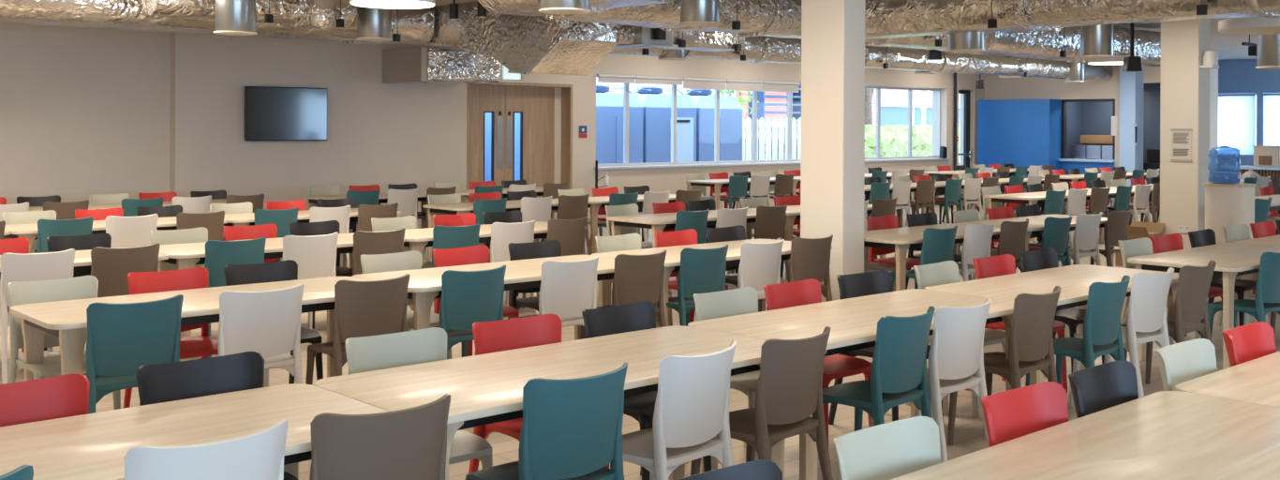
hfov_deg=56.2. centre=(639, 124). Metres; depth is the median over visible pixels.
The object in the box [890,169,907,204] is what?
dining chair
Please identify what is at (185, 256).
dining table
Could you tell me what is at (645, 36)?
box
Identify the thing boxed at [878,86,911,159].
window
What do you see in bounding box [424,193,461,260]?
dining chair
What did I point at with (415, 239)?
dining table
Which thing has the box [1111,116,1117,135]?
dispenser
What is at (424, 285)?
dining table
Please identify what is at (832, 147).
column
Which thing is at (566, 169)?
trim
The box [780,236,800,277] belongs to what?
dining chair
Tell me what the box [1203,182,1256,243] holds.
pedestal
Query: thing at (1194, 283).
dining chair
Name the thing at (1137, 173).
dining chair
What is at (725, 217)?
dining chair
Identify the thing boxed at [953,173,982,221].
dining chair
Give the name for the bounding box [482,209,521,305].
dining chair
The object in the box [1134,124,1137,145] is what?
bars
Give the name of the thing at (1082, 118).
wall
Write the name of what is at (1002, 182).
dining table
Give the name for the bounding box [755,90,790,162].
window
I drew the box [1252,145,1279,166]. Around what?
box
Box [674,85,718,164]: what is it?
window
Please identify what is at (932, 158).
sill
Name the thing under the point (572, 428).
dining chair
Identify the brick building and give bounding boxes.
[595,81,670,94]
[735,88,960,160]
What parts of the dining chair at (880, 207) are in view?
leg, backrest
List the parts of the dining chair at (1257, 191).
backrest, seat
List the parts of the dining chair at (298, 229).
leg, backrest, leg, seat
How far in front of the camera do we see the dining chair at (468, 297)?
7.03 m
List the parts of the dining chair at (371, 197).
backrest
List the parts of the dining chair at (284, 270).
backrest, leg, seat, leg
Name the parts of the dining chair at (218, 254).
leg, backrest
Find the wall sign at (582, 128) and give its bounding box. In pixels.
[579,125,587,137]
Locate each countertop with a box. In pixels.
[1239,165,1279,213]
[1240,165,1279,170]
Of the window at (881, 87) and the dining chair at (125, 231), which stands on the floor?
the dining chair at (125, 231)
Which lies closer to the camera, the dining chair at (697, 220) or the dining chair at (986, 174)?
the dining chair at (697, 220)
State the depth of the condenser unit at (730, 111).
26.26 m
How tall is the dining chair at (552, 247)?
0.852 m
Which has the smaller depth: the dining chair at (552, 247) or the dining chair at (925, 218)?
the dining chair at (552, 247)
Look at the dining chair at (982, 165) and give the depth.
26.77 m
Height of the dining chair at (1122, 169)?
0.852 m
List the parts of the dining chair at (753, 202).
backrest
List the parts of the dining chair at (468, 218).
backrest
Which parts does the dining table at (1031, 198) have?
leg, leg, under frame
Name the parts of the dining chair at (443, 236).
leg, backrest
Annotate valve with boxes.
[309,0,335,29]
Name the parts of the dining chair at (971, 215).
leg, backrest, leg, seat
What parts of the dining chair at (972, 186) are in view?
seat, leg, backrest, leg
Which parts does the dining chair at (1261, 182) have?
backrest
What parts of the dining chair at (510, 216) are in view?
backrest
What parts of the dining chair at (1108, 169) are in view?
backrest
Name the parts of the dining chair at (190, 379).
backrest, seat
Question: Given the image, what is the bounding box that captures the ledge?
[1058,158,1115,162]
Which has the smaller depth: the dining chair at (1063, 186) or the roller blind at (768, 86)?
the dining chair at (1063, 186)
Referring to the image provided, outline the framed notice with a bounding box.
[1170,128,1191,161]
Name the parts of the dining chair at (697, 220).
leg, backrest, leg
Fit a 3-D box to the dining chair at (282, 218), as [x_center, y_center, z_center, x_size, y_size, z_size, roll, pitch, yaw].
[-3.716,1.254,12.031,0.467,0.852,0.500,0,0,-42]
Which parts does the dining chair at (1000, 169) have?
backrest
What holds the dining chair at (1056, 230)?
on the floor
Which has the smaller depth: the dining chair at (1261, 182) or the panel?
the dining chair at (1261, 182)
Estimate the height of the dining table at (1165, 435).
0.740 m
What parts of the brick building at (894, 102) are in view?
frame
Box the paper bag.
[1240,168,1259,180]
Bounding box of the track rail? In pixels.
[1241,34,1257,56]
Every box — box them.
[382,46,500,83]
[614,26,672,48]
[938,146,947,158]
[1115,221,1164,266]
[1199,50,1219,68]
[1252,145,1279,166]
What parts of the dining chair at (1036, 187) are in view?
backrest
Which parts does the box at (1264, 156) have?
lid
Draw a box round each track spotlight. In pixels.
[449,0,458,19]
[477,0,486,17]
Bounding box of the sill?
[593,157,950,169]
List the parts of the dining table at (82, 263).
under frame, leg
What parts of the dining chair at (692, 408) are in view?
leg, leg, seat frame, seat, backrest, leg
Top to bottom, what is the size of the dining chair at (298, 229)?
0.852 m
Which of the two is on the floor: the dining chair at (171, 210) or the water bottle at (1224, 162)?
the dining chair at (171, 210)
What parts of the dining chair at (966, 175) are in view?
backrest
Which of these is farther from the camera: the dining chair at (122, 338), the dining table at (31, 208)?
the dining table at (31, 208)
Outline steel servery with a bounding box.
[1071,144,1112,159]
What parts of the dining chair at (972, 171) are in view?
backrest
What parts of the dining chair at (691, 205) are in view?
backrest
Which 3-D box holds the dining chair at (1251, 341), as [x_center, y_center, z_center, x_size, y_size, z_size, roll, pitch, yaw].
[2.703,1.287,4.967,0.467,0.852,0.500,0,0,-44]
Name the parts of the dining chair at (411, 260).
backrest, seat, leg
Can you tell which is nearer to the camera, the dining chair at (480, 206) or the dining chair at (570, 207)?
the dining chair at (480, 206)
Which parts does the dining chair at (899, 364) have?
leg, seat frame, seat, leg, backrest, leg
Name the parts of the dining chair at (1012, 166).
backrest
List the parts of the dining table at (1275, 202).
under frame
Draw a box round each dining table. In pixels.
[0,247,168,279]
[0,383,388,479]
[3,216,227,253]
[3,229,10,235]
[9,276,366,380]
[28,206,95,211]
[88,198,264,208]
[159,232,404,337]
[223,208,401,225]
[302,191,426,228]
[313,325,784,479]
[351,254,614,340]
[382,221,586,311]
[422,198,558,261]
[455,186,543,202]
[557,193,675,253]
[590,238,832,327]
[606,209,756,286]
[685,178,787,209]
[687,288,1014,479]
[745,204,886,279]
[765,176,800,205]
[863,172,914,201]
[863,183,925,213]
[863,223,1000,291]
[890,390,1279,479]
[899,180,988,227]
[924,169,1001,208]
[924,264,1178,414]
[957,214,1114,280]
[962,178,1044,212]
[983,191,1096,241]
[993,167,1042,205]
[1041,174,1114,206]
[1063,186,1157,243]
[1098,171,1159,178]
[1125,183,1160,223]
[1126,242,1279,369]
[1175,351,1279,406]
[1235,234,1279,323]
[1254,193,1279,198]
[1254,197,1279,209]
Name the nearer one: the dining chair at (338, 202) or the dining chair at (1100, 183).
the dining chair at (338, 202)
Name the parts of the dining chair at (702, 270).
seat frame, seat, leg, leg, backrest, leg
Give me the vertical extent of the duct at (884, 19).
0.712 m
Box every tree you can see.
[709,87,759,160]
[864,88,874,124]
[912,89,932,125]
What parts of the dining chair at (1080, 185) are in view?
backrest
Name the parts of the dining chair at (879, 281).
leg, seat frame, backrest, seat, leg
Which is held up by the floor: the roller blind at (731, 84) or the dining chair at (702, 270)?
the dining chair at (702, 270)
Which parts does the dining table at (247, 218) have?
leg, under frame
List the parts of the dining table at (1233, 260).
leg, under frame, leg, leg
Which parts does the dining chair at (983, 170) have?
backrest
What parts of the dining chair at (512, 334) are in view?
leg, seat frame, seat, backrest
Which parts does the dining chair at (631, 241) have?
leg, backrest, leg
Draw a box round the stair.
[748,85,801,163]
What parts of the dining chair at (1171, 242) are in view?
backrest, seat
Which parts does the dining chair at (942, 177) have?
backrest, leg, leg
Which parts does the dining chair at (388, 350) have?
backrest, seat, seat frame, leg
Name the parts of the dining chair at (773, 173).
backrest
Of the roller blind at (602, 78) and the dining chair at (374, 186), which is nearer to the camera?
the dining chair at (374, 186)
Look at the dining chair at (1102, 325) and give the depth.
6.66 m
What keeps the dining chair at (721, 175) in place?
on the floor
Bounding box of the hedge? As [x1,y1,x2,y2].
[771,124,960,165]
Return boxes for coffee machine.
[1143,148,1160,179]
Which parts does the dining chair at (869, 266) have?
backrest, leg, seat, leg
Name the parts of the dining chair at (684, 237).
backrest, leg, seat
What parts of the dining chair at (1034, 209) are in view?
backrest, leg, seat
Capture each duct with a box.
[0,0,434,44]
[141,0,356,28]
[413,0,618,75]
[477,0,676,15]
[542,0,1160,66]
[609,35,801,63]
[617,24,744,51]
[864,0,1279,38]
[864,45,1113,81]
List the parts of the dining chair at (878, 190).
leg, backrest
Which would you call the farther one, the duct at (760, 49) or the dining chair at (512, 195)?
the duct at (760, 49)
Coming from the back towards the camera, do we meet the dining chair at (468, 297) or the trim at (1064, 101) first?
the trim at (1064, 101)
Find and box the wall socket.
[1177,224,1190,233]
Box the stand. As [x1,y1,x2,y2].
[595,160,609,223]
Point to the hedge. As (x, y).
(894, 139)
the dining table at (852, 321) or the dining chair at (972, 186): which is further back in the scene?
the dining chair at (972, 186)
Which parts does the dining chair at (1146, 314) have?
leg, leg, seat, leg, seat frame, backrest, leg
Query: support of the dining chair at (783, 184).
on the floor
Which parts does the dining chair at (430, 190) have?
seat, leg, backrest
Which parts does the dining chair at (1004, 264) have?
backrest, seat frame, seat, leg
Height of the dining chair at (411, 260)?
0.852 m
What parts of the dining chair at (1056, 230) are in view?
seat frame, leg, backrest, seat, leg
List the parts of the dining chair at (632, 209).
leg, backrest, seat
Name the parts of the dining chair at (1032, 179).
backrest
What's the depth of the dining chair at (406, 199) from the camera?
15.64 m
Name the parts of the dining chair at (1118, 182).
backrest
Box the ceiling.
[433,0,1257,59]
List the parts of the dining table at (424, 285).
leg, under frame, leg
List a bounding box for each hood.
[595,92,639,105]
[636,93,693,107]
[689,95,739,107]
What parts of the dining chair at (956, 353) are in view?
leg, leg, leg, seat, seat frame, backrest, leg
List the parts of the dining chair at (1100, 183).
backrest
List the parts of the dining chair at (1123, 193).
leg, backrest, leg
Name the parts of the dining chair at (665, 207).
backrest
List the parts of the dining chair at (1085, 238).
leg, seat, seat frame, backrest, leg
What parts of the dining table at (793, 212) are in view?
leg, leg, under frame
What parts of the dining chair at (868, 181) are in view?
backrest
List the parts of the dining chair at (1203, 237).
backrest, leg, seat, leg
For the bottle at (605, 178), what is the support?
on the stand
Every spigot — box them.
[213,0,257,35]
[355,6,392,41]
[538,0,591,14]
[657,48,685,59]
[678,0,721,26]
[913,48,936,74]
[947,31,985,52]
[998,55,1020,77]
[1064,62,1085,82]
[1078,23,1114,58]
[1255,33,1279,69]
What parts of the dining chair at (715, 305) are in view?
backrest, seat frame, seat, leg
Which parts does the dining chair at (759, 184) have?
leg, backrest, leg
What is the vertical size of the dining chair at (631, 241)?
0.852 m
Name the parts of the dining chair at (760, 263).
leg, seat, backrest, leg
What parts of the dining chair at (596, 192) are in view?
seat, backrest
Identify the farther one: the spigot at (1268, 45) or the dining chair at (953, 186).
the dining chair at (953, 186)
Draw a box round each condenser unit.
[595,84,643,166]
[633,86,696,165]
[684,89,742,163]
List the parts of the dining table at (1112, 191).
leg, under frame, leg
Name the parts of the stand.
post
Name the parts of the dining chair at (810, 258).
leg, leg, seat, backrest, seat frame, leg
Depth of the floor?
7.49 m
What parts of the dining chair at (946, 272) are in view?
backrest, seat frame, seat, leg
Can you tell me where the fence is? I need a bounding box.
[742,117,801,163]
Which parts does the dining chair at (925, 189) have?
leg, seat, leg, backrest, leg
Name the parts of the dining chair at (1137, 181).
backrest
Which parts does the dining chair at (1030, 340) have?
leg, leg, leg, seat frame, seat, backrest, leg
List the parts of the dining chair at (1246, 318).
leg, seat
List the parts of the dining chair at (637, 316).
backrest, seat frame, seat, leg, leg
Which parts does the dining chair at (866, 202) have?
backrest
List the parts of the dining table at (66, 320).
leg, leg, under frame, leg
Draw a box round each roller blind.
[596,74,636,83]
[635,75,684,85]
[683,77,727,89]
[726,79,764,91]
[763,80,799,92]
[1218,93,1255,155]
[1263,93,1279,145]
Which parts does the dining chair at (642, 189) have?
backrest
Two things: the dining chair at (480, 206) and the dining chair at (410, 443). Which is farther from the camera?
the dining chair at (480, 206)
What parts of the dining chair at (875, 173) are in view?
backrest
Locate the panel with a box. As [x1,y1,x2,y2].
[1059,161,1115,202]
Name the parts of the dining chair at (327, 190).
backrest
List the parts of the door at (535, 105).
push plate, vision frame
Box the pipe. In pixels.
[953,72,956,170]
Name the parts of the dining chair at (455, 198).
leg, backrest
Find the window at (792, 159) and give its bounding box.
[790,83,801,161]
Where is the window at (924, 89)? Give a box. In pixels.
[910,88,940,158]
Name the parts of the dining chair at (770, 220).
leg, backrest, leg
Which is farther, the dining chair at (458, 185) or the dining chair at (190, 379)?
the dining chair at (458, 185)
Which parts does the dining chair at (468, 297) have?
leg, seat, seat frame, leg, backrest, leg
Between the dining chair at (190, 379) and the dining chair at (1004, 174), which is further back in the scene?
the dining chair at (1004, 174)
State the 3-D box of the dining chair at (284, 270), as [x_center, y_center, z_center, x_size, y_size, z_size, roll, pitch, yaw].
[-2.183,1.262,7.136,0.467,0.852,0.500,0,0,-42]
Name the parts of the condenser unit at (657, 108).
fan motor, service panel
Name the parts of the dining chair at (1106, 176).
backrest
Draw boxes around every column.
[800,0,865,301]
[1160,18,1210,249]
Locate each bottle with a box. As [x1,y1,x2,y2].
[603,171,609,184]
[1207,146,1244,183]
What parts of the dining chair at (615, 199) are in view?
backrest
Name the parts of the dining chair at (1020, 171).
backrest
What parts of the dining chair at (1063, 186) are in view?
backrest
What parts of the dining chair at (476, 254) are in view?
leg, backrest, leg, seat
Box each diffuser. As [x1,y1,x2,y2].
[1087,61,1123,64]
[1219,25,1279,34]
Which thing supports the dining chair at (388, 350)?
on the floor
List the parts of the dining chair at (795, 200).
backrest, seat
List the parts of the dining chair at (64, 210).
backrest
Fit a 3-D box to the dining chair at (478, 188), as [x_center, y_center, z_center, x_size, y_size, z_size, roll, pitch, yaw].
[-2.187,1.262,16.688,0.467,0.852,0.500,0,0,-40]
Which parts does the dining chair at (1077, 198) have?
leg, backrest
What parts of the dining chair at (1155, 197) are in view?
seat, leg, backrest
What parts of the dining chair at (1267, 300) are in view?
leg, leg, seat, seat frame, leg, backrest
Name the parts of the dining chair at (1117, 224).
seat, leg, seat frame, backrest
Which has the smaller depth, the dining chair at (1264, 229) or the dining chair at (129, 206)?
the dining chair at (1264, 229)
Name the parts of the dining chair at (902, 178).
backrest, leg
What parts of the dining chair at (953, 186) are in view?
leg, seat, seat frame, leg, backrest, leg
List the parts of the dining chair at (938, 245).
leg, seat, leg, leg, backrest, leg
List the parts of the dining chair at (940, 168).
backrest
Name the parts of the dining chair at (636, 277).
leg, leg, seat, backrest, seat frame, leg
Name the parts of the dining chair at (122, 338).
leg, seat, seat frame, backrest, leg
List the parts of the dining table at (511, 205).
leg, leg, under frame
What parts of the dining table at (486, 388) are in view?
leg, under frame, leg, leg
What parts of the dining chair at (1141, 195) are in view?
seat, leg, backrest, leg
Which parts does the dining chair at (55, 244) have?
backrest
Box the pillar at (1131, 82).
[1118,64,1144,185]
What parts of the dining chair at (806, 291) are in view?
backrest, leg, seat, leg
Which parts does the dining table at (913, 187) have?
under frame, leg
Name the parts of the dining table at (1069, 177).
under frame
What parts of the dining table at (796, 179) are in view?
leg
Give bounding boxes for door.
[468,84,505,202]
[504,85,554,218]
[958,89,971,195]
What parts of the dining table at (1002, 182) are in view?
under frame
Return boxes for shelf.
[1080,134,1112,143]
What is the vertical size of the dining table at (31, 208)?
0.740 m
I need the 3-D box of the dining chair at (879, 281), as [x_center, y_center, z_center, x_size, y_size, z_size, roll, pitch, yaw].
[1.397,1.281,6.788,0.467,0.852,0.500,0,0,-40]
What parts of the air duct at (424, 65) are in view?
panel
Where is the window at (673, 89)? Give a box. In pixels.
[626,83,675,165]
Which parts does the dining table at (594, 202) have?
leg, under frame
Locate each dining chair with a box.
[0,196,6,204]
[0,202,29,221]
[0,220,5,238]
[0,237,29,352]
[0,248,74,384]
[0,372,89,427]
[0,464,33,479]
[2,209,56,250]
[7,275,120,409]
[16,194,60,206]
[34,199,89,253]
[37,216,93,253]
[44,232,111,350]
[74,207,123,220]
[82,294,183,413]
[89,193,129,204]
[90,242,159,297]
[105,213,158,248]
[121,196,163,216]
[122,267,218,408]
[124,418,288,479]
[136,204,182,217]
[136,351,298,479]
[138,191,177,201]
[150,226,208,331]
[171,194,211,213]
[176,210,224,240]
[190,189,226,240]
[204,236,266,357]
[209,201,253,238]
[215,283,303,386]
[223,223,277,263]
[224,259,323,384]
[226,193,264,212]
[254,207,298,261]
[265,199,305,210]
[282,232,338,328]
[289,220,352,328]
[305,273,409,384]
[308,185,352,233]
[309,205,350,267]
[309,393,450,479]
[317,197,357,232]
[342,202,398,267]
[345,327,492,469]
[346,189,379,233]
[348,184,380,205]
[351,227,409,331]
[360,250,452,358]
[371,215,434,311]
[386,187,418,228]
[387,183,425,216]
[416,186,456,227]
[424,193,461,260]
[431,212,490,303]
[431,223,480,302]
[432,244,519,356]
[433,181,461,190]
[439,264,506,358]
[465,362,628,479]
[468,313,609,473]
[469,180,495,189]
[469,192,501,249]
[473,197,506,244]
[475,184,503,198]
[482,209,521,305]
[490,220,538,313]
[501,179,526,200]
[506,190,536,200]
[507,239,561,319]
[508,183,535,191]
[510,255,599,330]
[520,195,552,222]
[521,216,587,308]
[540,193,591,254]
[542,181,568,213]
[557,188,602,236]
[580,250,666,339]
[581,300,711,479]
[589,186,618,243]
[595,233,672,326]
[597,192,638,227]
[605,203,652,249]
[622,340,736,479]
[623,185,649,241]
[641,190,669,241]
[652,201,684,280]
[653,244,728,326]
[654,228,728,322]
[674,208,709,280]
[675,188,702,210]
[676,459,782,479]
[684,199,738,272]
[685,173,714,200]
[685,286,759,462]
[690,326,833,479]
[705,224,745,285]
[709,172,742,208]
[714,175,748,208]
[715,206,748,228]
[725,238,784,298]
[731,171,761,208]
[731,204,788,282]
[734,196,780,270]
[736,174,770,208]
[758,234,833,312]
[761,170,790,195]
[761,173,794,199]
[763,278,871,446]
[773,194,800,239]
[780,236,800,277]
[783,169,800,197]
[822,306,935,431]
[828,269,943,424]
[833,416,940,479]
[863,199,869,259]
[863,219,895,291]
[864,177,900,227]
[865,214,920,291]
[866,181,891,229]
[866,197,897,258]
[867,167,881,173]
[868,170,887,201]
[869,297,991,462]
[889,225,957,291]
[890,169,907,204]
[891,180,911,215]
[893,176,927,225]
[897,178,935,227]
[905,211,961,289]
[905,260,1005,417]
[908,168,924,210]
[911,175,945,213]
[922,165,940,208]
[926,178,963,223]
[931,174,964,223]
[936,164,952,197]
[945,177,982,223]
[947,285,1061,446]
[949,167,979,209]
[952,208,997,280]
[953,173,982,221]
[954,164,967,178]
[956,221,995,281]
[964,253,1067,392]
[966,176,999,212]
[968,218,1029,279]
[973,163,985,169]
[974,172,1006,214]
[980,166,993,208]
[980,381,1068,446]
[981,165,1010,206]
[981,185,1016,245]
[986,206,1041,251]
[988,163,1000,177]
[994,171,1026,212]
[1001,165,1027,193]
[1002,163,1015,193]
[1002,175,1025,207]
[1003,184,1043,215]
[1014,204,1071,269]
[1014,214,1072,266]
[1017,247,1104,372]
[1024,164,1041,193]
[1025,183,1065,239]
[1025,275,1130,386]
[1026,174,1042,209]
[1036,169,1066,208]
[1042,164,1055,174]
[1042,173,1060,191]
[1043,189,1066,214]
[1051,168,1064,182]
[1051,181,1088,214]
[1057,211,1101,266]
[1066,168,1079,189]
[1066,187,1087,249]
[1068,186,1110,244]
[1068,359,1138,417]
[1069,180,1108,214]
[1071,267,1174,406]
[1072,208,1131,267]
[1083,171,1098,188]
[1084,167,1097,172]
[1088,179,1114,210]
[1096,184,1132,240]
[1099,166,1111,205]
[1100,170,1114,200]
[1110,166,1131,205]
[1110,178,1147,222]
[1113,170,1127,179]
[1113,183,1151,222]
[1117,237,1200,338]
[1121,260,1217,384]
[1128,178,1150,224]
[1129,168,1159,203]
[1131,169,1145,178]
[1131,182,1160,222]
[1144,177,1160,222]
[1146,233,1222,344]
[1155,338,1217,390]
[1184,228,1256,336]
[1207,252,1279,336]
[1217,223,1276,331]
[1221,321,1276,366]
[1243,176,1257,183]
[1243,294,1279,325]
[1250,221,1276,294]
[1254,187,1279,223]
[1254,197,1272,223]
[1255,176,1270,213]
[1259,186,1279,216]
[1269,311,1276,333]
[1270,175,1279,194]
[1275,185,1279,235]
[1275,220,1279,234]
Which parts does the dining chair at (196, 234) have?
backrest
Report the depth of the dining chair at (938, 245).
10.04 m
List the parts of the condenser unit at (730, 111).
fan motor, service panel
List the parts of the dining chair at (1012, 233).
leg, backrest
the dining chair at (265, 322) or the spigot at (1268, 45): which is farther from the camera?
the spigot at (1268, 45)
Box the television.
[244,86,327,140]
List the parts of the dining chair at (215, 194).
backrest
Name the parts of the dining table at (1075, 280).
leg, leg, leg, under frame, leg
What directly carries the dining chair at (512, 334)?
on the floor
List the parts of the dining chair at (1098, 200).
seat, leg, backrest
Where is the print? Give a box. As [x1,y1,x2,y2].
[1173,133,1189,155]
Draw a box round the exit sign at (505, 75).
[502,65,522,80]
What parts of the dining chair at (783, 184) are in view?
leg, backrest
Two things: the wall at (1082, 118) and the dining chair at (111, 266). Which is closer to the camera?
the dining chair at (111, 266)
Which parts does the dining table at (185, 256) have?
leg, under frame, leg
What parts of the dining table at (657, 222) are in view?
leg, leg, under frame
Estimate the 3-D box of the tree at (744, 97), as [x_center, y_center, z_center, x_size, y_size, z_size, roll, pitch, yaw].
[2.324,0.227,33.151,2.311,3.062,1.544,0,0,-42]
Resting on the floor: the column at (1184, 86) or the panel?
the column at (1184, 86)
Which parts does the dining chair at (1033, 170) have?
backrest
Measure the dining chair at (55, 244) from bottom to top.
0.852 m
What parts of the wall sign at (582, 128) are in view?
red panel, blue panel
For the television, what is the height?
0.760 m
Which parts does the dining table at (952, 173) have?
leg, under frame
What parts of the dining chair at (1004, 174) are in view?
backrest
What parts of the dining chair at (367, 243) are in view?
leg, backrest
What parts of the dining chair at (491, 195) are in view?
backrest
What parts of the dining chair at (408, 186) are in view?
backrest, seat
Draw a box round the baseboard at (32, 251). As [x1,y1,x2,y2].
[30,194,944,253]
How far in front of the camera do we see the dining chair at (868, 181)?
19.67 m
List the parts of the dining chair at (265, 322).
leg, seat, backrest, leg, seat frame, leg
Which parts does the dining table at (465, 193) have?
leg, under frame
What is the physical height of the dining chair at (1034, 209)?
0.852 m
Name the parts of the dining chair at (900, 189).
leg, seat, backrest, leg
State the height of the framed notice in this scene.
0.402 m
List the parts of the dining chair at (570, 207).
leg, backrest, leg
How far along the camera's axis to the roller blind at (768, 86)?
24.18 m
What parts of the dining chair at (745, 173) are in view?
backrest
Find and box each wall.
[0,22,984,230]
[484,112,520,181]
[977,99,1060,193]
[984,50,1218,166]
[1060,82,1160,161]
[1218,59,1279,165]
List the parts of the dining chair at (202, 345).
leg, backrest, seat, leg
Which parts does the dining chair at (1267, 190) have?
backrest, seat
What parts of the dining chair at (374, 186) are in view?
backrest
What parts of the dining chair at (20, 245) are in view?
backrest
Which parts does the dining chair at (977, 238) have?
leg, seat, backrest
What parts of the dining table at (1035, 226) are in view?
leg, under frame, leg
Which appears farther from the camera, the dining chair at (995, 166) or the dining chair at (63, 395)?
the dining chair at (995, 166)
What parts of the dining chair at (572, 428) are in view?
leg, seat, backrest, leg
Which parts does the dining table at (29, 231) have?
leg, under frame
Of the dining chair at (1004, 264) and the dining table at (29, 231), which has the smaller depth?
the dining chair at (1004, 264)
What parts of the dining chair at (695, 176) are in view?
backrest, seat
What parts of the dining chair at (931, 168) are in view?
backrest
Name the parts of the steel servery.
steel panel, steel panel, steel panel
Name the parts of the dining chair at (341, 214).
backrest, leg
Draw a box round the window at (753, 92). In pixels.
[717,89,756,163]
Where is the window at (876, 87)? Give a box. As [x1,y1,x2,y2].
[864,86,879,159]
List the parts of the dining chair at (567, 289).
leg, seat, backrest, seat frame, leg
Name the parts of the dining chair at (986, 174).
backrest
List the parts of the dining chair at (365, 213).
leg, leg, backrest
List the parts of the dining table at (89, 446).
leg, under frame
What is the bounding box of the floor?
[0,202,1279,479]
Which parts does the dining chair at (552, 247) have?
leg, seat frame, seat, backrest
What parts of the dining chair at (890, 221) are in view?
leg, backrest, seat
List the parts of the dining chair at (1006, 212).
leg, backrest, seat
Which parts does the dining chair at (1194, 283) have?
leg, leg, seat, leg, seat frame, backrest, leg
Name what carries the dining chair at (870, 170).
on the floor
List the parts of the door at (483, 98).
vision frame, push plate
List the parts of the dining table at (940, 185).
leg, under frame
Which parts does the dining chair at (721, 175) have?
backrest, seat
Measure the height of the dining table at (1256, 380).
0.740 m
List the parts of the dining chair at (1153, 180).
backrest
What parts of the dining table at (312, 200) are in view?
leg, under frame, leg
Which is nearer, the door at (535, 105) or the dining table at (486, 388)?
the dining table at (486, 388)
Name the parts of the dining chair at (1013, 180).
backrest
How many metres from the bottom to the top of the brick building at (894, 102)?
7.000 m
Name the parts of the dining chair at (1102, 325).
leg, leg, seat frame, seat, leg, backrest, leg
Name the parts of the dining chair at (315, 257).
leg, leg, backrest, leg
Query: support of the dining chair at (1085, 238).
on the floor
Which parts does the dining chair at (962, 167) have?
backrest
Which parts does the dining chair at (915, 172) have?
backrest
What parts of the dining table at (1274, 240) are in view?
leg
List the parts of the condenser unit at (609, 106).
fan motor, service panel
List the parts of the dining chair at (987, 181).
backrest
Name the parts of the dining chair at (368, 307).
leg, seat, seat frame, leg, backrest, leg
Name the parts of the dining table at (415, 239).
leg, under frame, leg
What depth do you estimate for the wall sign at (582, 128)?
20.73 m
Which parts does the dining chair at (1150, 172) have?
backrest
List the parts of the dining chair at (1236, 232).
leg, backrest, seat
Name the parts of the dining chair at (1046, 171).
backrest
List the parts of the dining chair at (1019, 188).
backrest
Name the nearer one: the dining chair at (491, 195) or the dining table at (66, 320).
the dining table at (66, 320)
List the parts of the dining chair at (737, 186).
seat, leg, backrest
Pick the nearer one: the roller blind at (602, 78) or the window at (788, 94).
the roller blind at (602, 78)
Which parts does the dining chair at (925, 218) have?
leg, backrest, seat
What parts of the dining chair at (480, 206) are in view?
backrest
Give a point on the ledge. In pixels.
(1061, 159)
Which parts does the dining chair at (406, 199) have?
backrest, leg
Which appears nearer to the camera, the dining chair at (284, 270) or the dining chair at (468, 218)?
the dining chair at (284, 270)
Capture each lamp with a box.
[349,0,435,8]
[1087,55,1134,64]
[1218,15,1279,34]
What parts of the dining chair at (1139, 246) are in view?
leg, backrest, leg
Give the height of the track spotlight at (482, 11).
0.534 m
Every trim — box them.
[466,81,572,202]
[553,87,561,219]
[1060,98,1115,159]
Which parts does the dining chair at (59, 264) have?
leg, backrest, leg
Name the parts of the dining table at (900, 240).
leg, under frame, leg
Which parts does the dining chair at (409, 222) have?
backrest, seat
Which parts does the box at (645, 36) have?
motor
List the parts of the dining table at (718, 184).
leg, leg, under frame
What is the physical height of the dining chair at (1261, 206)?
0.852 m
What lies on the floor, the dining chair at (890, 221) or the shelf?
the dining chair at (890, 221)
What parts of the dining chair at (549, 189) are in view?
backrest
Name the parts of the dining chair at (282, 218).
backrest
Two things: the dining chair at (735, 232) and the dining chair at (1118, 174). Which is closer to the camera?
the dining chair at (735, 232)
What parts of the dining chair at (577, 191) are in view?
backrest, seat, leg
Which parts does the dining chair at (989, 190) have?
leg, backrest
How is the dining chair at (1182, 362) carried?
on the floor
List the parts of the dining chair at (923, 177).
backrest, seat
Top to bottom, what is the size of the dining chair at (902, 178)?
0.852 m
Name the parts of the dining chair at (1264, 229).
backrest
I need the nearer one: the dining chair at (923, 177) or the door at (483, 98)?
the door at (483, 98)
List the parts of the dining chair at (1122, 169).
backrest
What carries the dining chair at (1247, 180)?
on the floor
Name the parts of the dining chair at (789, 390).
leg, leg, leg, seat frame, seat, backrest, leg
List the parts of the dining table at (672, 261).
leg, leg, under frame, leg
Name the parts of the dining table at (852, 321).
leg, leg, leg, under frame, leg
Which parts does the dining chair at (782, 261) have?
leg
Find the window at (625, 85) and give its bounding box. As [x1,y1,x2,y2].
[595,74,627,166]
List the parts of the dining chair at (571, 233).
leg, backrest, leg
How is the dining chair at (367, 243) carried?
on the floor
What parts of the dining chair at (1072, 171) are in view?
backrest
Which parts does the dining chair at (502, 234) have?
leg, leg, backrest, leg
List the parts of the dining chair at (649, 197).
leg, backrest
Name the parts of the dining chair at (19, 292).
leg, seat frame, leg, seat, backrest, leg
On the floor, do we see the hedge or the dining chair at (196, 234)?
the dining chair at (196, 234)
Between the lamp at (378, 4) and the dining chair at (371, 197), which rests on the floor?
the dining chair at (371, 197)
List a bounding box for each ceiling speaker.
[926,49,941,59]
[975,74,983,89]
[1122,22,1142,71]
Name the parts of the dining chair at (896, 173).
backrest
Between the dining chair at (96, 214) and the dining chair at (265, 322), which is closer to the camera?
the dining chair at (265, 322)
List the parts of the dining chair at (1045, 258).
backrest, seat frame, seat, leg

